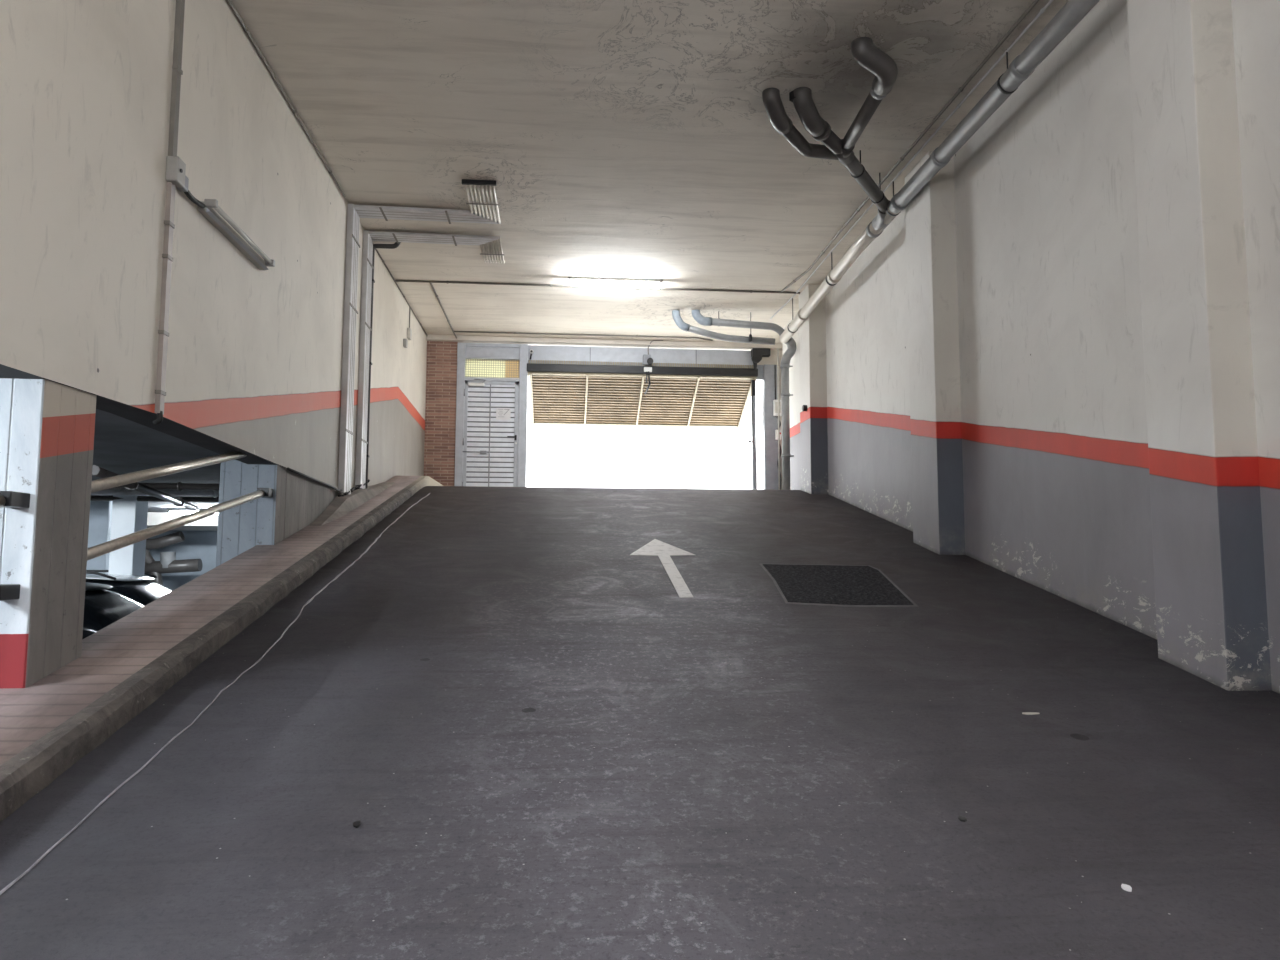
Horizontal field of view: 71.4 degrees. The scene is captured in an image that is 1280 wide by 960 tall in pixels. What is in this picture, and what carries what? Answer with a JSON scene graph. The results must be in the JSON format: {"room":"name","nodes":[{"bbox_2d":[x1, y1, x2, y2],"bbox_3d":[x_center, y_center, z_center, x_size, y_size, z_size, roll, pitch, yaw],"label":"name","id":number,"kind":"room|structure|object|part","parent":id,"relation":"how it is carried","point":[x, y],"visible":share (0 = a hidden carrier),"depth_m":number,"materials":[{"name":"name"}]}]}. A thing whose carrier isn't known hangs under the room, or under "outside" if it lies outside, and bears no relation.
{"room":"parking garage","nodes":[
{"label":"parking garage","id":0,"kind":"room"},
{"bbox_2d":[0,378,96,687],"bbox_3d":[-2.994,0.982,4.108,0.550,2.960,0.460,1,-5,-5],"label":"pillar","id":1,"kind":"structure","parent":0,"point":[47,428],"depth_m":4.03,"materials":[{"name":"paint"}]},
{"bbox_2d":[0,584,19,599],"bbox_3d":[-2.579,0.766,1.516,0.090,1.040,4.816,1,-5,-5],"label":"guard rail","id":2,"kind":"object","parent":1,"relation":"attached to","point":[7,591],"visible":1,"depth_m":3.88,"materials":[{"name":"metal"}]},
{"bbox_2d":[0,491,29,507],"bbox_3d":[-2.561,0.364,1.554,0.090,1.040,4.816,1,-5,-5],"label":"guard rail","id":3,"kind":"object","parent":1,"relation":"attached to","point":[8,499],"visible":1,"depth_m":3.87,"materials":[{"name":"metal"}]},
{"bbox_2d":[91,452,246,492],"bbox_3d":[-2.926,-0.071,5.590,0.060,0.535,2.412,1,-5,-5],"label":"guard rail","id":4,"kind":"object","parent":1,"relation":"attached to","point":[124,479],"visible":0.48,"depth_m":5.34,"materials":[{"name":"metal"}]},
{"bbox_2d":[86,501,112,573],"bbox_3d":[-8.087,1.589,13.016,0.648,2.610,0.350,1,-5,-5],"label":"pillar","id":5,"kind":"structure","parent":0,"point":[100,517],"depth_m":12.94,"materials":[{"name":"white paint"}]},
{"bbox_2d":[108,495,148,575],"bbox_3d":[-6.670,1.462,11.542,0.294,2.610,0.350,1,-5,-5],"label":"pillar","id":6,"kind":"structure","parent":0,"point":[129,515],"depth_m":11.46,"materials":[{"name":"white paint"}]},
{"bbox_2d":[92,409,219,511],"bbox_3d":[-8.606,-0.705,3.321,11.428,0.260,32.000,1,-5,-5],"label":"ceiling","id":7,"kind":"structure","parent":0,"point":[121,445],"depth_m":7.16,"materials":[{"name":"grey concrete"}]},
{"bbox_2d":[92,465,197,510],"bbox_3d":[-4.987,0.149,9.215,0.116,0.116,5.360,2,-5,-19],"label":"pipe","id":8,"kind":"object","parent":7,"relation":"hanging from","point":[97,471],"visible":0.82,"depth_m":8.55,"materials":[{"name":"metal"}]},
{"bbox_2d":[90,495,218,501],"bbox_3d":[-8.927,0.201,11.175,10.218,0.102,0.102,1,-5,-8],"label":"pipe","id":9,"kind":"object","parent":7,"relation":"attached to","point":[93,497],"visible":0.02,"depth_m":11.54,"materials":[{"name":"metal"}]},
{"bbox_2d":[91,489,218,497],"bbox_3d":[-8.820,0.094,9.984,10.218,0.102,0.102,1,-5,-8],"label":"pipe","id":10,"kind":"object","parent":7,"relation":"attached to","point":[215,493],"visible":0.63,"depth_m":10.45,"materials":[{"name":"grey metal"}]},
{"bbox_2d":[109,482,218,490],"bbox_3d":[-8.731,0.005,8.992,10.218,0.102,0.102,1,-5,-8],"label":"pipe","id":11,"kind":"object","parent":7,"relation":"attached to","point":[179,486],"visible":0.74,"depth_m":9.53,"materials":[{"name":"metal"}]},
{"bbox_2d":[167,508,217,513],"bbox_3d":[-7.250,0.526,14.944,1.300,0.100,0.080,1,-5,-5],"label":"lamp","id":12,"kind":"object","parent":7,"relation":"attached to","point":[168,509],"visible":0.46,"depth_m":14.88,"materials":[{"name":"white"}]},
{"bbox_2d":[144,530,216,589],"bbox_3d":[-10.050,2.021,19.227,11.430,2.850,0.300,1,-5,-5],"label":"wall","id":13,"kind":"structure","parent":0,"point":[202,545],"depth_m":19.15,"materials":[{"name":"grey paint"}]},
{"bbox_2d":[145,531,202,584],"bbox_3d":[-9.551,1.609,17.746,1.519,1.190,0.270,1,-5,-5],"label":"drain pipe","id":14,"kind":"object","parent":13,"relation":"attached to","point":[168,563],"visible":0.65,"depth_m":17.67,"materials":[{"name":"plastic"}]},
{"bbox_2d":[0,476,420,765],"bbox_3d":[-2.355,0.677,1.391,0.510,3.485,27.300,1,-5,-5],"label":"sidewalk","id":15,"kind":"object","parent":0,"point":[117,651],"visible":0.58,"depth_m":4.74,"materials":[{"name":"brown tile"}]},
{"bbox_2d":[0,476,442,822],"bbox_3d":[-2.041,0.679,1.409,0.120,3.486,27.280,1,-5,-5],"label":"kerb","id":16,"kind":"object","parent":15,"relation":"attached to","point":[27,773],"visible":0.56,"depth_m":4.09,"materials":[{"name":"concrete"}]},
{"bbox_2d":[309,482,394,525],"bbox_3d":[-3.138,0.241,10.028,0.170,0.743,3.500,1,-5,-5],"label":"fillet","id":17,"kind":"object","parent":15,"relation":"on","point":[340,506],"visible":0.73,"depth_m":9.27,"materials":[{"name":"grey concrete"}]},
{"bbox_2d":[338,479,369,496],"bbox_3d":[-3.153,0.088,9.868,0.081,0.289,1.267,1,-5,-5],"label":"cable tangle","id":18,"kind":"object","parent":17,"relation":"on","point":[356,487],"visible":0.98,"depth_m":9.85,"materials":[{"name":"black plastic"}]},
{"bbox_2d":[0,0,426,538],"bbox_3d":[-2.671,-0.782,1.619,0.412,6.230,27.550,1,-5,-5],"label":"wall","id":19,"kind":"structure","parent":0,"point":[254,363],"depth_m":5.54,"materials":[{"name":"paint"}]},
{"bbox_2d":[153,0,184,425],"bbox_3d":[-2.757,-1.840,5.248,0.052,3.074,0.072,1,-5,-5],"label":"conduit","id":20,"kind":"object","parent":19,"relation":"attached to","point":[160,393],"visible":1,"depth_m":5.21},
{"bbox_2d":[166,156,188,191],"bbox_3d":[-2.740,-1.815,5.291,0.078,0.150,0.185,1,-5,-5],"label":"junction box","id":21,"kind":"object","parent":19,"relation":"attached to","point":[175,167],"visible":0.98,"depth_m":5.21,"materials":[{"name":"white plastic"}]},
{"bbox_2d":[184,190,205,207],"bbox_3d":[-2.764,-1.754,5.486,0.037,0.058,0.382,1,-5,-5],"label":"cable","id":22,"kind":"object","parent":21,"relation":"attached to","point":[188,194],"visible":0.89,"depth_m":5.51,"materials":[{"name":"grey plastic"}]},
{"bbox_2d":[197,199,274,269],"bbox_3d":[-2.807,-1.698,6.247,0.115,0.080,1.189,1,-5,-5],"label":"wall lamp","id":23,"kind":"object","parent":19,"relation":"attached to","point":[207,212],"visible":0.97,"depth_m":6.14,"materials":[{"name":"grey paint"}]},
{"bbox_2d":[227,0,345,196],"bbox_3d":[-2.737,-3.353,5.246,0.032,0.032,8.300,1,-5,-5],"label":"conduit","id":24,"kind":"object","parent":19,"relation":"attached to","point":[245,28],"visible":1,"depth_m":7.20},
{"bbox_2d":[287,468,341,491],"bbox_3d":[-3.065,-0.544,8.532,0.055,1.209,1.878,1,-5,-4],"label":"loose cable","id":25,"kind":"object","parent":19,"relation":"attached to","point":[288,469],"visible":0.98,"depth_m":8.32,"materials":[{"name":"black plastic"}]},
{"bbox_2d":[365,242,400,487],"bbox_3d":[-3.056,-1.393,10.531,0.388,3.041,0.073,1,-5,-7],"label":"vent pipe","id":26,"kind":"object","parent":19,"relation":"attached to","point":[395,245],"visible":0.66,"depth_m":10.53,"materials":[{"name":"plastic"}]},
{"bbox_2d":[373,243,427,335],"bbox_3d":[-3.428,-2.664,12.934,0.029,0.029,4.600,1,-5,-5],"label":"conduit","id":27,"kind":"object","parent":19,"relation":"attached to","point":[373,243],"visible":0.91,"depth_m":12.52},
{"bbox_2d":[403,339,407,347],"bbox_3d":[-3.442,-2.005,13.055,0.050,0.120,0.100,1,-5,-5],"label":"wall socket","id":28,"kind":"object","parent":19,"relation":"attached to","point":[405,341],"visible":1,"depth_m":13.01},
{"bbox_2d":[407,307,411,339],"bbox_3d":[-3.468,-2.368,13.399,0.050,0.506,0.140,1,-5,-5],"label":"switch box","id":29,"kind":"object","parent":19,"relation":"attached to","point":[409,331],"visible":1,"depth_m":13.34,"materials":[{"name":"white plastic"}]},
{"bbox_2d":[338,179,500,493],"bbox_3d":[-2.322,-1.440,9.338,1.633,3.146,1.066,1,-5,-5],"label":"duct","id":30,"kind":"object","parent":19,"relation":"attached to","point":[354,212],"visible":0.99,"depth_m":9.55,"materials":[{"name":"metal"}]},
{"bbox_2d":[355,230,504,488],"bbox_3d":[-2.470,-1.368,10.755,1.590,3.035,1.039,1,-5,-5],"label":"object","id":31,"kind":"object","parent":19,"relation":"attached to","point":[369,237],"visible":0.96,"depth_m":10.35,"materials":[{"name":"grey metal"}]},
{"bbox_2d":[216,460,285,566],"bbox_3d":[-3.239,1.271,7.332,0.460,2.960,0.250,1,-5,-5],"label":"pillar","id":32,"kind":"structure","parent":0,"point":[260,521],"depth_m":7.30,"materials":[{"name":"concrete"}]},
{"bbox_2d":[87,488,272,560],"bbox_3d":[-2.939,0.254,5.839,0.095,0.628,2.966,1,-5,-5],"label":"guard rail","id":33,"kind":"object","parent":32,"relation":"attached to","point":[107,547],"visible":0.91,"depth_m":5.49,"materials":[{"name":"metal"}]},
{"bbox_2d":[257,488,272,496],"bbox_3d":[-3.065,0.103,7.275,0.095,0.070,0.120,1,-5,-5],"label":"socket","id":34,"kind":"object","parent":33,"relation":"attached to","point":[267,492],"depth_m":7.22,"materials":[{"name":"black paint"}]},
{"bbox_2d":[424,341,457,485],"bbox_3d":[-3.433,-0.061,15.246,0.540,4.830,0.250,1,-5,-5],"label":"brick wall","id":35,"kind":"structure","parent":0,"point":[441,365],"depth_m":15.22,"materials":[{"name":"brown brick"}]},
{"bbox_2d":[454,343,527,486],"bbox_3d":[-2.552,-0.976,15.311,1.205,2.770,0.120,1,-5,-5],"label":"frame","id":36,"kind":"object","parent":35,"relation":"attached to","point":[487,351],"visible":0.87,"depth_m":15.31,"materials":[{"name":"grey paint"}]},
{"bbox_2d":[465,359,519,377],"bbox_3d":[-2.552,-1.919,15.399,0.930,0.325,0.034,1,-5,-5],"label":"window","id":37,"kind":"structure","parent":35,"relation":"in","point":[473,367],"depth_m":15.40,"materials":[{"name":"yellow glass"}]},
{"bbox_2d":[462,379,518,486],"bbox_3d":[-2.550,-0.727,15.194,0.941,2.032,0.208,1,-5,-5],"label":"door","id":38,"kind":"structure","parent":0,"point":[490,445],"depth_m":15.26,"materials":[{"name":"grey paint"}]},
{"bbox_2d":[496,408,510,419],"bbox_3d":[-2.349,-1.139,15.300,0.245,0.205,0.006,1,-5,-5],"label":"paper notice","id":39,"kind":"object","parent":38,"relation":"attached to","point":[501,413],"visible":1,"depth_m":15.30,"materials":[{"name":"grey paper"}]},
{"bbox_2d":[426,334,782,350],"bbox_3d":[-0.533,-2.401,15.630,6.290,0.100,0.320,1,-5,-5],"label":"lintel","id":40,"kind":"object","parent":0,"point":[543,341],"visible":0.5,"depth_m":15.51,"materials":[{"name":"paint"}]},
{"bbox_2d":[0,486,1279,959],"bbox_3d":[0.945,0.861,2.528,6.050,3.345,29.000,1,-5,-5],"label":"floor","id":41,"kind":"structure","parent":0,"point":[541,748],"depth_m":3.44,"materials":[{"name":"concrete"}]},
{"bbox_2d":[0,493,429,894],"bbox_3d":[-2.212,0.751,6.363,0.084,2.064,9.955,1,-5,-6],"label":"cable","id":42,"kind":"object","parent":41,"relation":"on","point":[367,549],"depth_m":3.65,"materials":[{"name":"grey plastic"}]},
{"bbox_2d":[353,820,360,827],"bbox_3d":[-0.957,1.162,3.002,0.024,0.014,0.041,1,-5,-5],"label":"scrap","id":43,"kind":"object","parent":41,"relation":"on","point":[356,824],"visible":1,"depth_m":3.00,"materials":[{"name":"black plastic"}]},
{"bbox_2d":[630,539,694,597],"bbox_3d":[0.231,0.692,7.352,0.572,0.464,2.223,1,-5,-5],"label":"arrow marking","id":44,"kind":"object","parent":41,"relation":"on","point":[658,548],"depth_m":7.69,"materials":[{"name":"white paint"}]},
{"bbox_2d":[748,380,756,488],"bbox_3d":[1.978,-0.690,15.688,0.147,2.200,0.110,1,-5,-5],"label":"track","id":45,"kind":"object","parent":41,"relation":"on","point":[753,382],"visible":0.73,"depth_m":15.67,"materials":[{"name":"grey metal"}]},
{"bbox_2d":[757,364,778,489],"bbox_3d":[2.243,-0.789,15.756,0.360,2.510,0.200,1,-5,-5],"label":"post","id":46,"kind":"object","parent":41,"relation":"on","point":[766,373],"visible":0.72,"depth_m":15.68,"materials":[{"name":"grey metal"}]},
{"bbox_2d":[527,345,757,428],"bbox_3d":[0.001,-1.666,16.248,4.060,1.200,1.441,1,-5,-5],"label":"gate","id":47,"kind":"object","parent":46,"relation":"attached to","point":[568,385],"visible":0.99,"depth_m":15.87,"materials":[{"name":"grey paint"}]},
{"bbox_3d":[-0.063,-1.056,16.879,3.980,0.071,0.069,1,-5,-5],"label":"rail","id":48,"kind":"part","parent":47,"relation":"part of","materials":[{"name":"white metal"}]},
{"bbox_3d":[0.048,-2.188,15.664,4.020,0.265,0.040,1,-5,-5],"label":"header panel","id":49,"kind":"part","parent":47,"relation":"part of","materials":[{"name":"grey paint"}]},
{"bbox_3d":[-0.002,-1.459,16.250,3.920,0.667,1.341,1,-5,-5],"label":"slat panel","id":50,"kind":"part","parent":47,"relation":"part of","materials":[{"name":"beige wood"}]},
{"bbox_3d":[0.060,-1.834,15.604,3.980,0.071,0.069,1,-5,-5],"label":"rail","id":51,"kind":"part","parent":47,"relation":"part of","materials":[{"name":"beige metal"}]},
{"bbox_2d":[643,355,652,393],"bbox_3d":[0.131,-1.847,15.559,0.175,0.653,0.299,1,-5,-5],"label":"operator","id":52,"kind":"object","parent":47,"relation":"attached to","point":[647,360],"visible":1,"depth_m":15.49,"materials":[{"name":"grey paint"}]},
{"bbox_3d":[0.111,-1.701,15.576,0.076,0.366,0.231,2,-6,-22],"label":"drive arm","id":53,"kind":"part","parent":52,"relation":"part of","materials":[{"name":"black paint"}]},
{"bbox_3d":[0.138,-1.926,15.531,0.140,0.080,0.048,1,-5,-5],"label":"name plate","id":54,"kind":"part","parent":52,"relation":"part of","materials":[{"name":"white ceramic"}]},
{"bbox_2d":[751,348,769,369],"bbox_3d":[2.137,-2.131,15.745,0.324,0.380,0.160,1,-5,-5],"label":"bracket","id":55,"kind":"object","parent":47,"relation":"attached to","point":[757,354],"visible":1,"depth_m":15.70,"materials":[{"name":"black metal"}]},
{"bbox_3d":[2.138,-2.254,15.767,0.320,0.130,0.140,1,-5,-5],"label":"arm","id":56,"kind":"part","parent":55,"relation":"part of","materials":[{"name":"black paint"}]},
{"bbox_2d":[773,400,781,415],"bbox_3d":[2.420,-1.268,15.674,0.140,0.290,0.080,1,-5,-5],"label":"electrical box","id":57,"kind":"object","parent":46,"relation":"attached to","point":[775,402],"visible":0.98,"depth_m":15.64,"materials":[{"name":"white plastic"}]},
{"bbox_3d":[2.423,-1.276,15.640,0.100,0.200,0.012,1,-5,-5],"label":"lid","id":58,"kind":"part","parent":57,"relation":"part of","materials":[{"name":"white plastic"}]},
{"bbox_2d":[775,365,780,489],"bbox_3d":[2.429,-0.848,15.647,0.103,2.391,0.023,1,-5,-5],"label":"wiring","id":59,"kind":"object","parent":46,"relation":"attached to","point":[775,365],"visible":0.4,"depth_m":15.66,"materials":[{"name":"grey plastic"}]},
{"bbox_2d":[775,430,780,439],"bbox_3d":[2.431,-0.795,15.632,0.100,0.180,0.080,1,-5,-5],"label":"electrical box","id":60,"kind":"object","parent":46,"relation":"attached to","point":[776,431],"visible":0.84,"depth_m":15.61,"materials":[{"name":"white plastic"}]},
{"bbox_2d":[777,348,779,489],"bbox_3d":[2.149,-0.921,13.783,0.024,2.280,0.024,-1,-5,17],"label":"conduit","id":61,"kind":"object","parent":41,"relation":"on","point":[777,348],"visible":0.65,"depth_m":13.77,"materials":[{"name":"grey metal"}]},
{"bbox_2d":[780,337,796,489],"bbox_3d":[2.284,-1.009,13.635,0.251,2.468,0.343,-1,-5,10],"label":"downpipe","id":62,"kind":"object","parent":41,"relation":"on","point":[789,353],"visible":0.93,"depth_m":13.68,"materials":[{"name":"grey plastic"}]},
{"bbox_2d":[760,564,918,606],"bbox_3d":[1.486,0.784,6.764,0.968,0.289,1.359,0,-5,0],"label":"drain grate","id":63,"kind":"object","parent":41,"relation":"on","point":[820,584],"depth_m":6.65,"materials":[{"name":"black metal"}]},
{"bbox_2d":[958,816,966,821],"bbox_3d":[1.134,1.192,3.132,0.024,0.013,0.033,1,-5,-5],"label":"scrap","id":64,"kind":"object","parent":41,"relation":"on","point":[962,819],"visible":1,"depth_m":3.12,"materials":[{"name":"black plastic"}]},
{"bbox_2d":[1022,712,1038,714],"bbox_3d":[1.826,1.090,4.157,0.082,0.009,0.014,1,-5,-5],"label":"scrap","id":65,"kind":"object","parent":41,"relation":"on","point":[1026,713],"visible":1,"depth_m":4.15,"materials":[{"name":"white paper"}]},
{"bbox_2d":[1121,884,1131,891],"bbox_3d":[1.488,1.247,2.721,0.028,0.013,0.027,-4,-7,38],"label":"scrap","id":66,"kind":"object","parent":41,"relation":"on","point":[1125,887],"visible":1,"depth_m":2.72,"materials":[{"name":"white paper"}]},
{"bbox_2d":[230,0,1067,342],"bbox_3d":[0.701,-3.805,2.093,6.920,0.300,27.750,1,-5,-5],"label":"ceiling","id":67,"kind":"structure","parent":0,"point":[616,138],"depth_m":7.91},
{"bbox_2d":[430,283,456,338],"bbox_3d":[-3.032,-2.582,13.790,0.054,0.080,3.042,1,-5,-5],"label":"conduit","id":68,"kind":"object","parent":67,"relation":"attached to","point":[436,295],"visible":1,"depth_m":13.61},
{"bbox_2d":[454,331,712,340],"bbox_3d":[-0.933,-2.471,15.163,4.448,0.035,0.161,1,-5,-7],"label":"conduit","id":69,"kind":"object","parent":67,"relation":"attached to","point":[454,331],"visible":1,"depth_m":15.15,"materials":[{"name":"grey metal"}]},
{"bbox_2d":[395,280,799,293],"bbox_3d":[-0.537,-2.710,12.492,5.680,0.041,0.041,1,-5,-5],"label":"conduit","id":70,"kind":"object","parent":67,"relation":"attached to","point":[447,282],"visible":0.9,"depth_m":12.46,"materials":[{"name":"grey metal"}]},
{"bbox_2d":[568,276,662,288],"bbox_3d":[-0.332,-2.690,12.156,1.290,0.125,0.080,1,-5,-5],"label":"lamp","id":71,"kind":"object","parent":67,"relation":"attached to","point":[570,278],"visible":1,"depth_m":12.14,"materials":[{"name":"white plastic"}]},
{"bbox_2d":[672,309,783,344],"bbox_3d":[1.386,-2.375,13.801,1.794,0.516,0.324,1,-5,-5],"label":"pipe","id":72,"kind":"object","parent":67,"relation":"hanging from","point":[705,321],"visible":0.96,"depth_m":13.70,"materials":[{"name":"grey plastic"}]},
{"bbox_2d":[762,37,897,230],"bbox_3d":[1.756,-2.935,8.041,1.066,0.400,3.024,-1,-5,15],"label":"pipe","id":73,"kind":"object","parent":67,"relation":"hanging from","point":[867,55],"visible":1,"depth_m":7.38,"materials":[{"name":"plastic"}]},
{"bbox_2d":[781,0,1038,291],"bbox_3d":[2.574,-3.180,7.145,0.145,0.038,11.152,1,-5,-5],"label":"conduit","id":74,"kind":"object","parent":67,"relation":"attached to","point":[1035,2],"visible":1,"depth_m":7.66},
{"bbox_2d":[770,0,1052,319],"bbox_3d":[2.654,-3.114,7.877,0.070,0.029,12.600,1,-5,-5],"label":"conduit","id":75,"kind":"object","parent":67,"relation":"attached to","point":[1043,9],"visible":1,"depth_m":7.80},
{"bbox_2d":[780,0,1099,342],"bbox_3d":[2.678,-2.888,7.582,0.195,0.531,12.054,1,-5,-5],"label":"drain pipe","id":76,"kind":"object","parent":67,"relation":"hanging from","point":[1072,12],"visible":0.96,"depth_m":7.27,"materials":[{"name":"grey plastic"}]},
{"bbox_2d":[757,350,782,489],"bbox_3d":[2.449,0.011,15.823,0.800,4.830,0.240,1,-5,-5],"label":"wall","id":77,"kind":"structure","parent":0,"point":[772,359],"depth_m":15.88,"materials":[{"name":"paint"}]},
{"bbox_2d":[799,284,827,493],"bbox_3d":[2.440,0.205,12.398,0.260,6.030,0.520,1,-5,-5],"label":"pillar","id":78,"kind":"structure","parent":0,"point":[812,333],"depth_m":12.31,"materials":[{"name":"paint"}]},
{"bbox_2d":[905,151,964,554],"bbox_3d":[2.800,-0.154,8.390,0.260,6.030,0.600,1,-5,-5],"label":"pillar","id":79,"kind":"structure","parent":0,"point":[932,289],"depth_m":8.27,"materials":[{"name":"paint"}]},
{"bbox_2d":[783,0,1279,693],"bbox_3d":[3.827,-0.766,1.547,0.600,6.230,26.250,1,-5,-5],"label":"wall","id":80,"kind":"structure","parent":0,"point":[1056,476],"depth_m":6.57,"materials":[{"name":"paint"}]},
{"bbox_2d":[1127,0,1271,690],"bbox_3d":[3.109,-0.462,4.953,0.260,6.030,0.530,1,-5,-5],"label":"pillar","id":81,"kind":"structure","parent":0,"point":[1212,618],"depth_m":4.83,"materials":[{"name":"paint"}]},
{"bbox_3d":[-8.565,2.104,3.073,11.530,0.200,32.000,1,-5,-5],"label":"floor","id":82,"kind":"structure","parent":0,"visible":0},
{"bbox_2d":[82,582,143,639],"bbox_3d":[-5.539,1.517,8.438,4.190,1.952,1.900,1,-5,-5],"label":"car","id":83,"kind":"object","parent":82,"relation":"on","point":[102,607],"visible":0.11,"depth_m":8.29,"materials":[{"name":"black paint"}]},
{"bbox_2d":[86,570,172,605],"bbox_3d":[-6.644,1.755,11.241,4.190,1.972,1.900,1,-5,-5],"label":"car","id":84,"kind":"object","parent":82,"relation":"on","point":[138,588],"visible":0.15,"depth_m":10.91,"materials":[{"name":"white paint"}]},
{"bbox_3d":[-7.063,1.149,10.703,1.458,0.111,0.032,1,-5,-5],"label":"roof rail","id":85,"kind":"part","parent":84,"relation":"part of","materials":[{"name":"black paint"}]},
{"bbox_3d":[-7.161,1.246,11.794,1.458,0.111,0.032,1,-5,-5],"label":"roof rail","id":86,"kind":"part","parent":84,"relation":"part of","materials":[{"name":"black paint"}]},
{"label":"outside","id":87,"kind":"structure","parent":0,"visible":0},
{"bbox_2d":[147,512,217,530],"bbox_3d":[1.549,2.664,38.705,70.000,0.440,43.010,1,-5,-5],"label":"street","id":88,"kind":"structure","parent":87,"point":[210,523],"depth_m":16.33,"materials":[{"name":"white"}]},
{"bbox_2d":[526,375,762,488],"bbox_3d":[2.331,-3.704,30.725,50.000,11.100,6.114,1,-5,-5],"label":"sky","id":89,"kind":"structure","parent":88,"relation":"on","point":[579,456],"depth_m":27.25,"materials":[{"name":"white"}]},
{"bbox_3d":[0.721,0.184,27.200,1.328,1.512,0.030,1,-5,-5],"label":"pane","id":90,"kind":"part","parent":89,"relation":"part of","materials":[{"name":"white"}]}
]}

